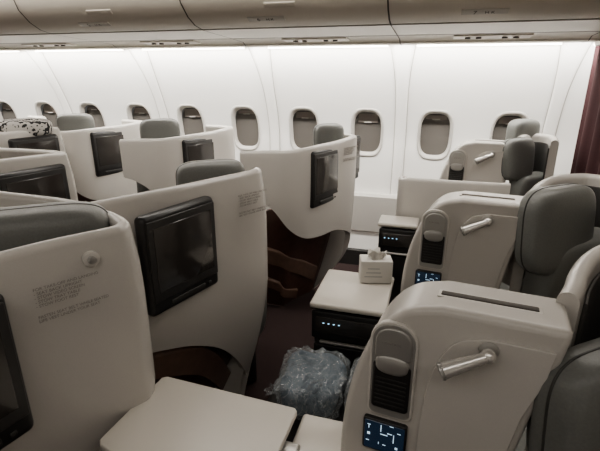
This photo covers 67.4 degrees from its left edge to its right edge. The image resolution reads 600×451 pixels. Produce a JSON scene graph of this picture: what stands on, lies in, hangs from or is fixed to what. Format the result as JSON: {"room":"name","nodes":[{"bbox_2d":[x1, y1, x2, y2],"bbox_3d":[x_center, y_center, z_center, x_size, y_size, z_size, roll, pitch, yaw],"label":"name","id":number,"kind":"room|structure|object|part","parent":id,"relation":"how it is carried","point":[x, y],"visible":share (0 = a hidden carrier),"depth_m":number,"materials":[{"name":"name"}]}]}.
{"room":"aircraft cabin","nodes":[
{"label":"aircraft cabin","id":0,"kind":"room"},
{"bbox_2d":[0,42,594,249],"bbox_3d":[-2.509,-0.778,4.364,10.700,1.790,0.346,6,20,16],"label":"wall","id":1,"kind":"structure","parent":0,"point":[474,84],"depth_m":3.50,"materials":[{"name":"white plastic"}]},
{"bbox_2d":[2,104,11,108],"bbox_3d":[-2.965,-1.207,4.577,0.155,0.050,0.006,6,20,16],"label":"blind","id":2,"kind":"object","parent":1,"relation":"attached to","point":[5,106],"visible":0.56,"depth_m":4.58,"materials":[{"name":"grey"}]},
{"bbox_2d":[0,100,16,120],"bbox_3d":[-2.977,-1.080,4.580,0.260,0.391,0.103,6,20,16],"label":"frame","id":3,"kind":"object","parent":1,"relation":"attached to","point":[1,101],"visible":0.33,"depth_m":4.51,"materials":[{"name":"grey plastic"}]},
{"bbox_2d":[2,103,15,119],"bbox_3d":[-2.963,-1.096,4.626,0.218,0.327,0.001,6,20,16],"label":"pane","id":4,"kind":"object","parent":1,"relation":"attached to","point":[7,114],"visible":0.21,"depth_m":4.62,"materials":[{"name":"grey"}]},
{"bbox_2d":[35,101,57,115],"bbox_3d":[-2.475,-1.032,4.439,0.260,0.391,0.103,6,20,16],"label":"frame","id":5,"kind":"object","parent":1,"relation":"attached to","point":[38,104],"visible":0.45,"depth_m":4.38,"materials":[{"name":"grey plastic"}]},
{"bbox_2d":[26,50,72,113],"bbox_3d":[-2.269,-0.888,4.253,0.177,1.470,0.347,6,20,16],"label":"trim","id":6,"kind":"structure","parent":1,"relation":"attached to","point":[39,59],"depth_m":4.07,"materials":[{"name":"white plastic"}]},
{"bbox_2d":[43,105,55,112],"bbox_3d":[-2.464,-1.149,4.440,0.155,0.070,0.006,6,20,16],"label":"blind","id":7,"kind":"object","parent":1,"relation":"attached to","point":[47,108],"visible":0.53,"depth_m":4.44,"materials":[{"name":"grey"}]},
{"bbox_2d":[43,104,57,126],"bbox_3d":[-2.461,-1.047,4.485,0.218,0.327,0.001,6,20,16],"label":"pane","id":8,"kind":"object","parent":1,"relation":"attached to","point":[52,117],"visible":0.19,"depth_m":4.48,"materials":[{"name":"grey"}]},
{"bbox_2d":[79,102,105,126],"bbox_3d":[-1.974,-0.983,4.299,0.260,0.391,0.103,6,20,16],"label":"frame","id":9,"kind":"object","parent":1,"relation":"attached to","point":[82,105],"visible":0.44,"depth_m":4.23,"materials":[{"name":"grey plastic"}]},
{"bbox_2d":[87,106,98,109],"bbox_3d":[-1.962,-1.120,4.293,0.155,0.030,0.006,6,20,16],"label":"blind","id":10,"kind":"object","parent":1,"relation":"attached to","point":[88,107],"visible":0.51,"depth_m":4.30,"materials":[{"name":"grey plastic"}]},
{"bbox_2d":[87,105,104,127],"bbox_3d":[-1.960,-0.999,4.345,0.218,0.327,0.001,6,20,16],"label":"pane","id":11,"kind":"object","parent":1,"relation":"attached to","point":[98,119],"visible":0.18,"depth_m":4.33,"materials":[{"name":"grey"}]},
{"bbox_2d":[126,103,151,119],"bbox_3d":[-1.472,-0.935,4.159,0.260,0.391,0.103,6,20,16],"label":"frame","id":12,"kind":"object","parent":1,"relation":"attached to","point":[130,106],"visible":0.44,"depth_m":4.10,"materials":[{"name":"grey plastic"}]},
{"bbox_2d":[134,108,147,112],"bbox_3d":[-1.461,-1.062,4.156,0.155,0.050,0.006,6,20,16],"label":"blind","id":13,"kind":"object","parent":1,"relation":"attached to","point":[137,110],"visible":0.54,"depth_m":4.16,"materials":[{"name":"grey"}]},
{"bbox_2d":[133,106,150,120],"bbox_3d":[-1.458,-0.951,4.204,0.218,0.327,0.001,6,20,16],"label":"pane","id":14,"kind":"object","parent":1,"relation":"attached to","point":[136,116],"visible":0.18,"depth_m":4.19,"materials":[{"name":"grey"}]},
{"bbox_2d":[128,49,168,118],"bbox_3d":[-1.266,-0.791,3.972,0.177,1.470,0.347,6,20,16],"label":"trim","id":15,"kind":"structure","parent":1,"relation":"attached to","point":[141,56],"depth_m":3.79,"materials":[{"name":"white plastic"}]},
{"bbox_2d":[177,104,204,135],"bbox_3d":[-0.971,-0.886,4.018,0.260,0.391,0.103,6,20,16],"label":"frame","id":16,"kind":"object","parent":1,"relation":"attached to","point":[181,107],"visible":0.58,"depth_m":3.99,"materials":[{"name":"grey plastic"}]},
{"bbox_2d":[184,109,200,116],"bbox_3d":[-0.960,-1.004,4.018,0.155,0.070,0.006,6,20,16],"label":"blind","id":17,"kind":"object","parent":1,"relation":"attached to","point":[188,112],"visible":0.73,"depth_m":4.02,"materials":[{"name":"grey"}]},
{"bbox_2d":[183,108,203,134],"bbox_3d":[-0.957,-0.902,4.064,0.218,0.327,0.001,6,20,16],"label":"pane","id":18,"kind":"object","parent":1,"relation":"attached to","point":[192,125],"visible":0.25,"depth_m":4.06,"materials":[{"name":"grey"}]},
{"bbox_2d":[231,105,259,150],"bbox_3d":[-0.469,-0.838,3.878,0.260,0.391,0.103,6,20,16],"label":"frame","id":19,"kind":"object","parent":1,"relation":"attached to","point":[235,109],"visible":0.96,"depth_m":3.90,"materials":[{"name":"grey plastic"}]},
{"bbox_2d":[238,110,254,113],"bbox_3d":[-0.458,-0.975,3.872,0.155,0.030,0.006,6,20,16],"label":"blind","id":20,"kind":"object","parent":1,"relation":"attached to","point":[239,111],"visible":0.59,"depth_m":3.87,"materials":[{"name":"grey"}]},
{"bbox_2d":[236,109,258,145],"bbox_3d":[-0.455,-0.854,3.923,0.218,0.327,0.001,6,20,16],"label":"pane","id":21,"kind":"object","parent":1,"relation":"attached to","point":[246,124],"visible":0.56,"depth_m":3.93,"materials":[{"name":"grey"}]},
{"bbox_2d":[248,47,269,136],"bbox_3d":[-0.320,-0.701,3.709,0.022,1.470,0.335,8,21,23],"label":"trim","id":22,"kind":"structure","parent":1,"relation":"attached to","point":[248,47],"depth_m":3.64,"materials":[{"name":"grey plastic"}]},
{"bbox_2d":[249,47,279,149],"bbox_3d":[-0.263,-0.695,3.691,0.177,1.470,0.347,6,20,16],"label":"trim","id":23,"kind":"structure","parent":1,"relation":"attached to","point":[261,55],"depth_m":3.58,"materials":[{"name":"white plastic"}]},
{"bbox_2d":[289,107,318,149],"bbox_3d":[0.032,-0.790,3.737,0.260,0.391,0.103,6,20,16],"label":"frame","id":24,"kind":"object","parent":1,"relation":"attached to","point":[294,110],"visible":0.62,"depth_m":3.72,"materials":[{"name":"grey plastic"}]},
{"bbox_2d":[293,111,316,147],"bbox_3d":[0.046,-0.805,3.783,0.218,0.327,0.001,6,20,16],"label":"pane","id":25,"kind":"object","parent":1,"relation":"attached to","point":[303,128],"visible":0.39,"depth_m":3.79,"materials":[{"name":"grey"}]},
{"bbox_2d":[296,112,313,117],"bbox_3d":[0.043,-0.917,3.734,0.155,0.050,0.006,6,20,16],"label":"blind","id":26,"kind":"object","parent":1,"relation":"attached to","point":[298,114],"visible":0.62,"depth_m":3.73,"materials":[{"name":"grey"}]},
{"bbox_2d":[266,192,396,232],"bbox_3d":[-2.471,-0.400,4.632,10.700,0.340,0.075,6,20,16],"label":"trim","id":27,"kind":"structure","parent":1,"relation":"attached to","point":[368,208],"depth_m":3.73,"materials":[{"name":"grey plastic"}]},
{"bbox_2d":[338,247,367,264],"bbox_3d":[-2.490,-0.019,4.695,10.700,0.140,0.030,6,20,16],"label":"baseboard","id":28,"kind":"structure","parent":1,"relation":"attached to","point":[351,256],"depth_m":3.86,"materials":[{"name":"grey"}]},
{"bbox_2d":[351,108,382,156],"bbox_3d":[0.533,-0.741,3.597,0.260,0.391,0.103,6,20,16],"label":"frame","id":29,"kind":"object","parent":1,"relation":"attached to","point":[362,153],"visible":0.85,"depth_m":3.59,"materials":[{"name":"grey plastic"}]},
{"bbox_2d":[354,112,380,151],"bbox_3d":[0.548,-0.757,3.642,0.218,0.327,0.001,6,20,16],"label":"pane","id":30,"kind":"object","parent":1,"relation":"attached to","point":[370,133],"visible":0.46,"depth_m":3.65,"materials":[{"name":"grey"}]},
{"bbox_2d":[358,113,377,122],"bbox_3d":[0.545,-0.859,3.597,0.155,0.070,0.006,6,20,16],"label":"blind","id":31,"kind":"object","parent":1,"relation":"attached to","point":[363,117],"visible":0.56,"depth_m":3.59,"materials":[{"name":"grey"}]},
{"bbox_2d":[390,45,395,193],"bbox_3d":[0.683,-0.604,3.428,0.022,1.470,0.335,8,21,23],"label":"trim","id":32,"kind":"structure","parent":1,"relation":"attached to","point":[390,45],"depth_m":3.45,"materials":[{"name":"grey plastic"}]},
{"bbox_2d":[391,45,416,194],"bbox_3d":[0.740,-0.598,3.410,0.177,1.470,0.347,6,20,16],"label":"trim","id":33,"kind":"structure","parent":1,"relation":"attached to","point":[402,54],"depth_m":3.37,"materials":[{"name":"white plastic"}]},
{"bbox_2d":[417,110,452,159],"bbox_3d":[1.035,-0.693,3.456,0.260,0.391,0.103,6,20,16],"label":"frame","id":34,"kind":"object","parent":1,"relation":"attached to","point":[421,153],"visible":1,"depth_m":3.47,"materials":[{"name":"grey plastic"}]},
{"bbox_2d":[420,114,449,154],"bbox_3d":[1.049,-0.709,3.502,0.218,0.327,0.001,6,20,16],"label":"pane","id":35,"kind":"object","parent":1,"relation":"attached to","point":[434,138],"visible":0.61,"depth_m":3.51,"materials":[{"name":"grey"}]},
{"bbox_2d":[426,115,446,119],"bbox_3d":[1.046,-0.830,3.450,0.155,0.030,0.006,6,20,16],"label":"blind","id":36,"kind":"object","parent":1,"relation":"attached to","point":[444,117],"visible":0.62,"depth_m":3.44,"materials":[{"name":"grey plastic"}]},
{"bbox_2d":[492,116,518,139],"bbox_3d":[1.551,-0.660,3.361,0.218,0.327,0.001,6,20,16],"label":"pane","id":37,"kind":"object","parent":1,"relation":"attached to","point":[499,132],"visible":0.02,"depth_m":3.36,"materials":[{"name":"grey glass"}]},
{"bbox_2d":[489,111,528,139],"bbox_3d":[1.536,-0.645,3.316,0.260,0.391,0.103,6,20,16],"label":"frame","id":38,"kind":"object","parent":1,"relation":"attached to","point":[522,115],"visible":0.31,"depth_m":3.24,"materials":[{"name":"grey plastic"}]},
{"bbox_2d":[498,117,521,123],"bbox_3d":[1.548,-0.772,3.313,0.155,0.050,0.006,6,20,16],"label":"blind","id":39,"kind":"object","parent":1,"relation":"attached to","point":[503,120],"visible":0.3,"depth_m":3.32,"materials":[{"name":"grey plastic"}]},
{"bbox_2d":[541,42,592,135],"bbox_3d":[1.743,-0.501,3.129,0.177,1.470,0.347,6,20,16],"label":"trim","id":40,"kind":"structure","parent":1,"relation":"attached to","point":[571,54],"depth_m":2.95,"materials":[{"name":"white plastic"}]},
{"bbox_2d":[244,263,358,400],"bbox_3d":[-3.209,0.836,2.424,10.700,0.001,5.350,6,20,16],"label":"floor","id":41,"kind":"structure","parent":0,"point":[287,330],"depth_m":2.80,"materials":[{"name":"carpet"}]},
{"bbox_2d":[0,118,65,152],"bbox_3d":[-1.993,-0.138,3.274,0.555,1.250,0.450,6,20,16],"label":"seat","id":42,"kind":"object","parent":41,"relation":"on","point":[23,133],"visible":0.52,"depth_m":3.04,"materials":[{"name":"white plastic"}]},
{"bbox_2d":[0,118,52,135],"bbox_3d":[-1.894,-0.670,3.098,0.340,0.130,0.160,-8,21,-22],"label":"patterned cushion","id":43,"kind":"object","parent":42,"relation":"on","point":[23,126],"depth_m":3.04,"materials":[{"name":"fabric"}]},
{"bbox_2d":[27,115,46,118],"bbox_3d":[-2.904,-0.464,4.278,0.907,1.251,0.772,13,23,34],"label":"seat","id":44,"kind":"object","parent":41,"relation":"on","point":[28,116],"visible":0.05,"depth_m":4.20,"materials":[{"name":"white plastic"}]},
{"bbox_2d":[0,148,77,200],"bbox_3d":[-1.446,0.223,2.333,0.555,1.180,0.450,6,20,16],"label":"seat","id":45,"kind":"object","parent":41,"relation":"on","point":[41,172],"visible":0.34,"depth_m":2.14,"materials":[{"name":"white plastic"}]},
{"bbox_2d":[0,191,154,450],"bbox_3d":[-0.886,0.591,1.217,0.774,1.230,1.434,6,20,16],"label":"seat","id":46,"kind":"object","parent":41,"relation":"on","point":[76,353],"visible":0.99,"depth_m":1.13,"materials":[{"name":"white plastic"}]},
{"bbox_2d":[56,113,141,201],"bbox_3d":[-1.875,-0.344,3.931,0.907,1.251,0.772,13,23,34],"label":"seat","id":47,"kind":"object","parent":41,"relation":"on","point":[94,155],"visible":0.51,"depth_m":3.58,"materials":[{"name":"white plastic"}]},
{"bbox_3d":[-1.852,-0.114,3.955,0.719,0.761,0.519,6,20,16],"label":"footwell panel","id":48,"kind":"part","parent":47,"relation":"part of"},
{"bbox_2d":[119,118,234,192],"bbox_3d":[-1.068,-0.212,3.547,0.907,1.251,0.772,13,23,34],"label":"seat","id":49,"kind":"object","parent":41,"relation":"on","point":[152,161],"visible":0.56,"depth_m":3.10,"materials":[{"name":"white plastic"}]},
{"bbox_3d":[-1.005,-0.204,3.418,0.420,0.620,0.160,-8,26,-22],"label":"backrest","id":50,"kind":"part","parent":49,"relation":"part of","materials":[{"name":"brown plastic"}]},
{"bbox_2d":[92,159,268,394],"bbox_3d":[-0.531,0.314,2.057,0.736,1.226,1.027,-7,20,-20],"label":"seat","id":51,"kind":"object","parent":41,"relation":"on","point":[201,240],"visible":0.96,"depth_m":1.74,"materials":[{"name":"white plastic"}]},
{"bbox_3d":[-0.510,0.611,1.973,0.266,0.680,0.683,17,25,40],"label":"kick panel","id":52,"kind":"part","parent":51,"relation":"part of","materials":[{"name":"brown wood"}]},
{"bbox_3d":[-0.483,0.643,2.463,0.380,0.340,0.420,-8,21,-22],"label":"seat","id":53,"kind":"part","parent":51,"relation":"part of","materials":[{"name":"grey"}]},
{"bbox_3d":[-0.359,0.273,2.034,0.420,0.620,0.160,-8,26,-22],"label":"backrest","id":54,"kind":"part","parent":51,"relation":"part of","materials":[{"name":"plastic"}]},
{"bbox_2d":[240,123,360,305],"bbox_3d":[-0.026,-0.029,2.984,1.074,1.231,0.528,-5,20,-15],"label":"seat","id":55,"kind":"object","parent":41,"relation":"on","point":[309,194],"visible":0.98,"depth_m":2.87,"materials":[{"name":"white plastic"}]},
{"bbox_3d":[-0.171,0.170,3.129,0.719,0.761,0.519,6,20,16],"label":"footwell panel","id":56,"kind":"part","parent":55,"relation":"part of","materials":[{"name":"brown wood"}]},
{"bbox_2d":[100,245,599,450],"bbox_3d":[0.315,0.615,1.318,1.497,1.118,1.016,8,21,22],"label":"seat","id":57,"kind":"object","parent":41,"relation":"on","point":[446,365],"visible":1,"depth_m":1.02,"materials":[{"name":"grey plastic"}]},
{"bbox_3d":[-0.147,0.607,1.248,0.300,0.050,0.050,6,20,16],"label":"support arm","id":58,"kind":"part","parent":57,"relation":"part of","materials":[{"name":"silver metal"}]},
{"bbox_2d":[280,350,347,416],"bbox_3d":[0.042,0.567,1.696,0.298,0.172,0.323,4,19,11],"label":"plastic bag","id":59,"kind":"object","parent":57,"relation":"on","point":[313,384],"visible":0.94,"depth_m":1.62,"materials":[{"name":"plastic"}]},
{"bbox_3d":[0.208,0.521,1.113,0.098,0.084,0.014,8,21,22],"label":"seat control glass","id":60,"kind":"part","parent":57,"relation":"part of","materials":[{"name":"black"}]},
{"bbox_2d":[374,397,403,405],"bbox_3d":[0.211,0.418,1.069,0.072,0.004,0.002,8,21,22],"label":"grille","id":61,"kind":"object","parent":57,"relation":"attached to","point":[374,397],"depth_m":1.07,"materials":[{"name":"black plastic"}]},
{"bbox_2d":[374,401,403,410],"bbox_3d":[0.211,0.429,1.073,0.072,0.004,0.002,8,21,22],"label":"grille","id":62,"kind":"object","parent":57,"relation":"attached to","point":[374,401],"depth_m":1.07,"materials":[{"name":"black plastic"}]},
{"bbox_2d":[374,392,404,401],"bbox_3d":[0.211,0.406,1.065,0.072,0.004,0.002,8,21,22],"label":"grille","id":63,"kind":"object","parent":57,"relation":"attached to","point":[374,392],"depth_m":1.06,"materials":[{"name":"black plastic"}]},
{"bbox_2d":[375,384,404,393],"bbox_3d":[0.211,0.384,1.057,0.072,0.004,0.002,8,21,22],"label":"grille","id":64,"kind":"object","parent":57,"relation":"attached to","point":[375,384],"depth_m":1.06,"materials":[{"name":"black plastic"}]},
{"bbox_2d":[375,388,404,397],"bbox_3d":[0.211,0.395,1.061,0.072,0.004,0.002,8,21,22],"label":"grille","id":65,"kind":"object","parent":57,"relation":"attached to","point":[375,388],"depth_m":1.06,"materials":[{"name":"black plastic"}]},
{"bbox_2d":[375,376,405,384],"bbox_3d":[0.211,0.361,1.049,0.072,0.004,0.002,8,21,22],"label":"grille","id":66,"kind":"object","parent":57,"relation":"attached to","point":[375,376],"depth_m":1.05,"materials":[{"name":"black plastic"}]},
{"bbox_2d":[375,380,405,389],"bbox_3d":[0.211,0.372,1.053,0.072,0.004,0.002,8,21,22],"label":"grille","id":67,"kind":"object","parent":57,"relation":"attached to","point":[375,380],"depth_m":1.05,"materials":[{"name":"black plastic"}]},
{"bbox_3d":[0.217,0.340,1.056,0.110,0.262,0.017,8,21,22],"label":"niche frame","id":68,"kind":"part","parent":57,"relation":"part of","materials":[{"name":"grey plastic"}]},
{"bbox_2d":[515,426,526,450],"bbox_3d":[0.641,0.726,1.454,0.440,0.160,0.500,-8,21,-22],"label":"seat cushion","id":69,"kind":"object","parent":57,"relation":"on","point":[521,446],"depth_m":1.38,"materials":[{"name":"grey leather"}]},
{"bbox_2d":[526,417,530,450],"bbox_3d":[0.645,0.419,0.997,0.284,0.272,0.118,-8,15,-22],"label":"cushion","id":70,"kind":"object","parent":57,"relation":"on","point":[528,425],"depth_m":0.99,"materials":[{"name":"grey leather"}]},
{"bbox_2d":[310,173,599,378],"bbox_3d":[0.755,0.313,2.146,1.340,1.171,0.802,3,19,8],"label":"seat","id":71,"kind":"object","parent":41,"relation":"on","point":[468,237],"visible":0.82,"depth_m":1.82,"materials":[{"name":"grey plastic"}]},
{"bbox_3d":[0.195,0.590,1.942,0.280,0.150,0.020,6,20,16],"label":"drawer","id":72,"kind":"part","parent":71,"relation":"part of","materials":[{"name":"black plastic"}]},
{"bbox_3d":[0.191,0.504,1.899,0.224,0.012,0.018,6,20,16],"label":"drawer handle","id":73,"kind":"part","parent":71,"relation":"part of","materials":[{"name":"silver metal"}]},
{"bbox_3d":[0.192,0.428,1.874,0.260,0.075,0.006,6,20,16],"label":"glass","id":74,"kind":"part","parent":71,"relation":"part of","materials":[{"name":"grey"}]},
{"bbox_2d":[359,247,392,282],"bbox_3d":[0.347,0.179,2.065,0.144,0.151,0.087,1,19,2],"label":"tissue box","id":75,"kind":"object","parent":71,"relation":"on","point":[376,266],"visible":1,"depth_m":2.03,"materials":[{"name":"white cardboard"}]},
{"bbox_3d":[0.548,0.240,1.930,0.098,0.084,0.014,8,21,22],"label":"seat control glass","id":76,"kind":"part","parent":71,"relation":"part of","materials":[{"name":"black glass"}]},
{"bbox_3d":[0.557,0.058,1.873,0.110,0.262,0.017,8,21,22],"label":"niche frame","id":77,"kind":"part","parent":71,"relation":"part of","materials":[{"name":"grey plastic"}]},
{"bbox_2d":[499,283,509,290],"bbox_3d":[0.981,0.445,2.271,0.440,0.160,0.500,-8,21,-22],"label":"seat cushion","id":78,"kind":"object","parent":71,"relation":"on","point":[503,286],"depth_m":2.38,"materials":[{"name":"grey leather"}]},
{"bbox_3d":[1.113,0.317,1.906,0.420,0.620,0.160,-8,26,-22],"label":"backrest","id":79,"kind":"part","parent":71,"relation":"part of","materials":[{"name":"grey leather"}]},
{"bbox_2d":[378,119,558,303],"bbox_3d":[1.060,0.018,2.833,0.684,1.277,1.285,17,25,41],"label":"seat","id":80,"kind":"object","parent":41,"relation":"on","point":[526,157],"visible":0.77,"depth_m":2.73,"materials":[{"name":"grey plastic"}]},
{"bbox_3d":[0.537,0.159,2.532,0.154,0.012,0.018,6,20,16],"label":"drawer handle","id":81,"kind":"part","parent":80,"relation":"part of","materials":[{"name":"silver metal"}]},
{"bbox_3d":[0.538,0.083,2.507,0.160,0.075,0.006,6,20,16],"label":"glass","id":82,"kind":"part","parent":80,"relation":"part of","materials":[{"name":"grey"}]},
{"bbox_3d":[0.541,0.245,2.575,0.180,0.150,0.020,6,20,16],"label":"drawer","id":83,"kind":"part","parent":80,"relation":"part of","materials":[{"name":"black plastic"}]},
{"bbox_3d":[0.848,0.000,2.626,0.616,0.551,0.175,11,22,29],"label":"panel","id":84,"kind":"part","parent":80,"relation":"part of","materials":[{"name":"beige plastic"}]},
{"bbox_3d":[1.010,-0.359,2.901,0.110,0.262,0.017,8,21,22],"label":"niche frame","id":85,"kind":"part","parent":80,"relation":"part of","materials":[{"name":"grey plastic"}]},
{"bbox_3d":[1.455,-0.097,2.923,0.300,0.500,0.140,-8,26,-22],"label":"backrest","id":86,"kind":"part","parent":80,"relation":"part of","materials":[{"name":"grey leather"}]},
{"label":"ceiling","id":87,"kind":"structure","parent":0,"visible":0},
{"bbox_2d":[0,0,599,51],"bbox_3d":[-2.710,-1.569,3.375,10.700,0.470,1.100,6,20,16],"label":"bin","id":88,"kind":"object","parent":87,"relation":"attached to","point":[25,25],"visible":1,"depth_m":2.45,"materials":[{"name":"beige plastic"}]},
{"bbox_2d":[35,49,122,51],"bbox_3d":[-1.825,-1.438,3.700,0.860,0.010,0.025,6,20,16],"label":"lamp","id":89,"kind":"object","parent":88,"relation":"attached to","point":[105,49],"depth_m":3.70,"materials":[{"name":"white plastic"}]},
{"bbox_2d":[142,47,244,49],"bbox_3d":[-0.822,-1.341,3.419,0.860,0.010,0.025,6,20,16],"label":"lamp","id":90,"kind":"object","parent":88,"relation":"attached to","point":[240,47],"depth_m":3.41,"materials":[{"name":"white plastic"}]},
{"bbox_3d":[-2.615,-1.489,3.743,10.700,0.062,0.430,6,20,16],"label":"service panel","id":91,"kind":"part","parent":88,"relation":"part of","materials":[{"name":"beige plastic"}]},
{"bbox_2d":[268,45,387,48],"bbox_3d":[0.181,-1.244,3.138,0.860,0.010,0.025,6,20,16],"label":"lamp","id":92,"kind":"object","parent":88,"relation":"attached to","point":[374,45],"depth_m":3.12,"materials":[{"name":"white plastic"}]},
{"bbox_2d":[417,43,561,46],"bbox_3d":[1.184,-1.148,2.857,0.860,0.010,0.025,6,20,16],"label":"lamp","id":93,"kind":"object","parent":88,"relation":"attached to","point":[508,43],"depth_m":2.85,"materials":[{"name":"white plastic"}]},
{"bbox_2d":[570,40,599,174],"bbox_3d":[1.611,-0.115,2.475,0.048,1.725,1.035,6,20,16],"label":"curtain","id":94,"kind":"object","parent":88,"relation":"hanging from","point":[586,158],"visible":0.23,"depth_m":2.63,"materials":[{"name":"red fabric"}]}
]}

